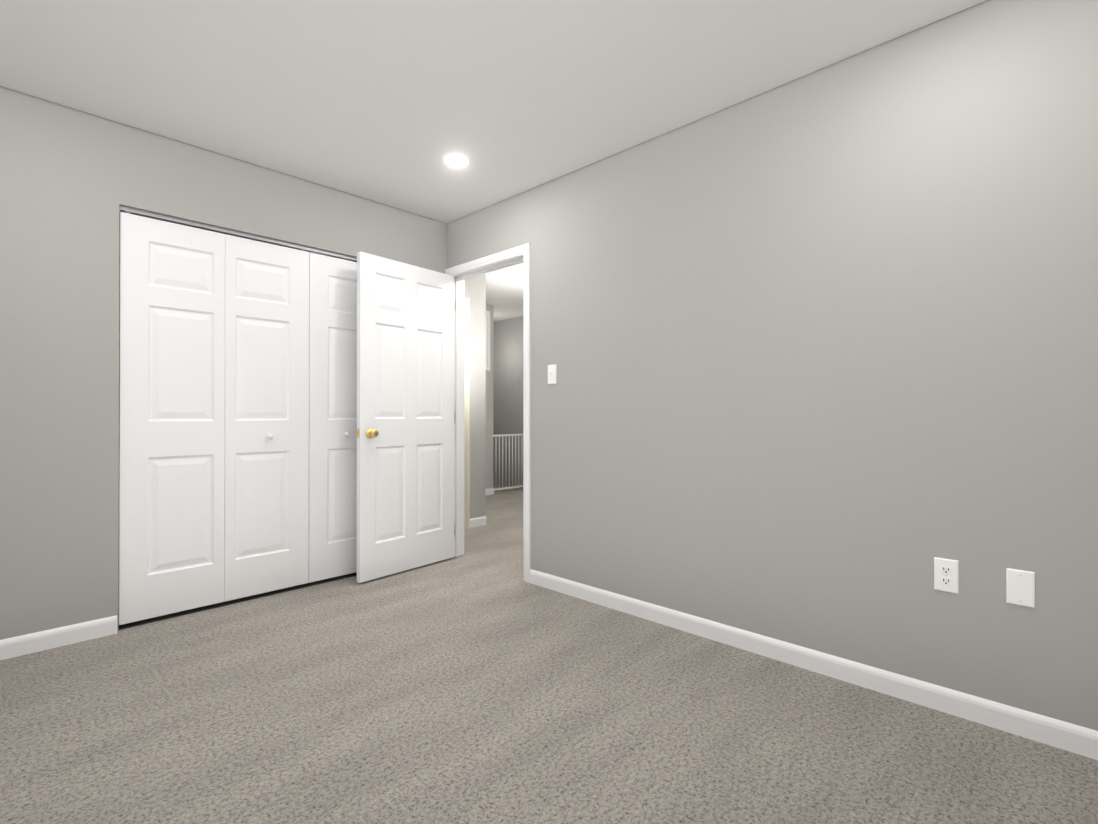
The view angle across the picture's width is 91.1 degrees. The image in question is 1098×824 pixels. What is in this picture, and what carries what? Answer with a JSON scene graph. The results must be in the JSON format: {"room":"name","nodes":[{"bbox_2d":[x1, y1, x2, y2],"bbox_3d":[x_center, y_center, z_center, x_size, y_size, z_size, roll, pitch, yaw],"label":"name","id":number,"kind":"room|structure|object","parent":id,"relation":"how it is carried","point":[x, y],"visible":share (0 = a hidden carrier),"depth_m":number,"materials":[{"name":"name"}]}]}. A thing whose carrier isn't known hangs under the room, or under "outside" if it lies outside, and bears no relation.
{"room":"empty bedroom","nodes":[
{"label":"empty bedroom","id":0,"kind":"room"},
{"bbox_2d":[0,86,449,639],"bbox_3d":[-1.792,-0.166,2.914,0.148,2.440,3.165,0,0,44],"label":"wall","id":1,"kind":"structure","parent":0,"point":[59,347],"depth_m":2.47,"materials":[{"name":"grey paint"}]},
{"bbox_2d":[0,615,116,659],"bbox_3d":[-2.416,1.010,2.192,0.013,0.083,1.034,0,0,44],"label":"baseboard","id":2,"kind":"structure","parent":1,"relation":"attached to","point":[17,646],"depth_m":2.41,"materials":[{"name":"white wood"}]},
{"bbox_2d":[118,212,224,624],"bbox_3d":[-1.927,0.029,2.769,0.035,1.996,0.450,0,0,44],"label":"bifold door","id":3,"kind":"structure","parent":1,"relation":"in","point":[171,401],"depth_m":2.74,"materials":[{"name":"white wood"}]},
{"bbox_2d":[119,205,356,261],"bbox_3d":[-1.458,-0.981,3.258,0.036,0.026,1.808,0,0,44],"label":"track rail","id":4,"kind":"object","parent":1,"relation":"attached to","point":[138,212],"visible":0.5,"depth_m":2.95,"materials":[{"name":"grey metal"}]},
{"bbox_2d":[224,234,308,601],"bbox_3d":[-1.602,0.030,3.081,0.071,1.996,0.450,0,0,44],"label":"bifold door","id":5,"kind":"structure","parent":1,"relation":"in","point":[266,515],"depth_m":3.07,"materials":[{"name":"white wood"}]},
{"bbox_2d":[309,252,356,582],"bbox_3d":[-1.289,0.031,3.408,0.071,1.996,0.450,0,0,44],"label":"bifold door","id":6,"kind":"structure","parent":1,"relation":"in","point":[332,417],"depth_m":3.35,"materials":[{"name":"white wood"}]},
{"bbox_2d":[118,572,356,629],"bbox_3d":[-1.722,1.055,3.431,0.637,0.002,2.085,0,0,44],"label":"door track","id":7,"kind":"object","parent":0,"point":[164,617],"depth_m":2.97,"materials":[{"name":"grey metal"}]},
{"bbox_2d":[465,274,485,518],"bbox_3d":[-0.722,-0.159,5.021,0.115,2.440,0.242,0,0,44],"label":"wall","id":8,"kind":"structure","parent":0,"point":[475,289],"depth_m":5.00,"materials":[{"name":"paint"}]},
{"bbox_2d":[470,516,485,527],"bbox_3d":[-0.660,1.019,4.990,0.013,0.083,0.196,0,0,44],"label":"baseboard","id":9,"kind":"structure","parent":8,"relation":"attached to","point":[477,521],"depth_m":4.99,"materials":[{"name":"white wood"}]},
{"bbox_2d":[486,305,492,488],"bbox_3d":[-1.214,-0.154,6.561,0.115,2.440,1.300,0,0,44],"label":"wall","id":10,"kind":"structure","parent":0,"point":[489,429],"depth_m":6.95,"materials":[{"name":"paint"}]},
{"bbox_2d":[486,311,489,370],"bbox_3d":[-0.884,-0.913,6.808,0.022,0.760,0.350,0,0,44],"label":"framed picture","id":11,"kind":"object","parent":10,"relation":"attached to","point":[487,340],"visible":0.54,"depth_m":6.90,"materials":[{"name":"white"}]},
{"bbox_2d":[486,488,493,494],"bbox_3d":[-1.167,1.024,6.512,0.013,0.083,1.300,0,0,44],"label":"baseboard","id":12,"kind":"structure","parent":10,"relation":"attached to","point":[489,491],"depth_m":6.93,"materials":[{"name":"white wood"}]},
{"bbox_2d":[0,0,985,321],"bbox_3d":[-0.102,-1.431,4.390,8.600,0.100,8.100,0,0,44],"label":"ceiling","id":13,"kind":"structure","parent":0,"point":[390,102],"depth_m":2.20,"materials":[{"name":"white paint"}]},
{"bbox_2d":[442,154,470,167],"bbox_3d":[-0.510,-1.383,2.967,0.157,0.005,0.157,0,0,44],"label":"recessed light","id":14,"kind":"object","parent":13,"relation":"in","point":[456,160],"visible":1,"depth_m":2.96,"materials":[{"name":"white plastic"}]},
{"bbox_2d":[493,316,522,485],"bbox_3d":[0.132,-0.152,7.303,3.700,2.440,0.115,0,0,44],"label":"wall","id":15,"kind":"structure","parent":0,"point":[507,376],"depth_m":7.93,"materials":[{"name":"paint"}]},
{"bbox_2d":[0,483,1097,823],"bbox_3d":[-0.102,1.109,4.382,8.600,0.100,8.100,0,0,44],"label":"floor carpet","id":16,"kind":"object","parent":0,"point":[480,681],"depth_m":1.79,"materials":[{"name":"grey carpet"}]},
{"bbox_2d":[493,434,522,490],"bbox_3d":[-0.495,0.668,7.296,0.025,0.800,0.752,0,0,44],"label":"railing","id":17,"kind":"object","parent":16,"relation":"on","point":[512,486],"visible":0.71,"depth_m":7.25,"materials":[{"name":"white"}]},
{"bbox_2d":[450,0,1097,730],"bbox_3d":[0.830,-0.167,2.513,4.193,2.440,0.115,0,0,44],"label":"wall","id":18,"kind":"structure","parent":0,"point":[820,348],"depth_m":2.09,"materials":[{"name":"grey paint"}]},
{"bbox_2d":[445,243,530,582],"bbox_3d":[-0.400,0.005,3.680,0.889,2.102,0.133,0,0,44],"label":"door frame","id":19,"kind":"structure","parent":18,"relation":"attached to","point":[524,250],"depth_m":3.65,"materials":[{"name":"white wood"}]},
{"bbox_2d":[356,251,454,582],"bbox_3d":[-0.907,0.032,3.588,0.176,2.025,0.804,0,0,44],"label":"entry door","id":20,"kind":"structure","parent":19,"relation":"attached to","point":[405,416],"depth_m":3.54,"materials":[{"name":"white wood"}]},
{"bbox_2d":[548,364,556,383],"bbox_3d":[0.013,-0.225,3.204,0.070,0.115,0.019,0,0,44],"label":"switch plate","id":21,"kind":"object","parent":18,"relation":"attached to","point":[552,374],"visible":1,"depth_m":3.20,"materials":[{"name":"white plastic"}]},
{"bbox_2d":[529,569,1097,759],"bbox_3d":[1.050,1.010,2.210,3.231,0.083,0.013,0,0,44],"label":"baseboard","id":22,"kind":"structure","parent":18,"relation":"attached to","point":[1072,738],"depth_m":2.06,"materials":[{"name":"white wood"}]},
{"bbox_2d":[934,557,958,593],"bbox_3d":[1.392,0.573,1.887,0.070,0.115,0.008,0,0,44],"label":"electrical outlet plate","id":23,"kind":"object","parent":18,"relation":"attached to","point":[946,575],"visible":1,"depth_m":1.88,"materials":[{"name":"white plastic"}]},
{"bbox_2d":[1006,568,1034,607],"bbox_3d":[1.534,0.572,1.751,0.070,0.115,0.007,0,0,44],"label":"blank wall plate","id":24,"kind":"object","parent":18,"relation":"attached to","point":[1020,587],"visible":1,"depth_m":1.75,"materials":[{"name":"white plastic"}]},
{"bbox_3d":[-0.984,-1.189,4.751,0.115,0.382,0.516,0,0,44],"label":"wall","id":25,"kind":"structure","parent":0,"visible":0},
{"bbox_2d":[464,297,469,528],"bbox_3d":[-0.937,0.009,4.701,0.018,2.102,0.604,0,0,44],"label":"door frame","id":26,"kind":"structure","parent":25,"relation":"attached to","point":[466,413],"depth_m":4.89,"materials":[{"name":"beige paint"}]}
]}

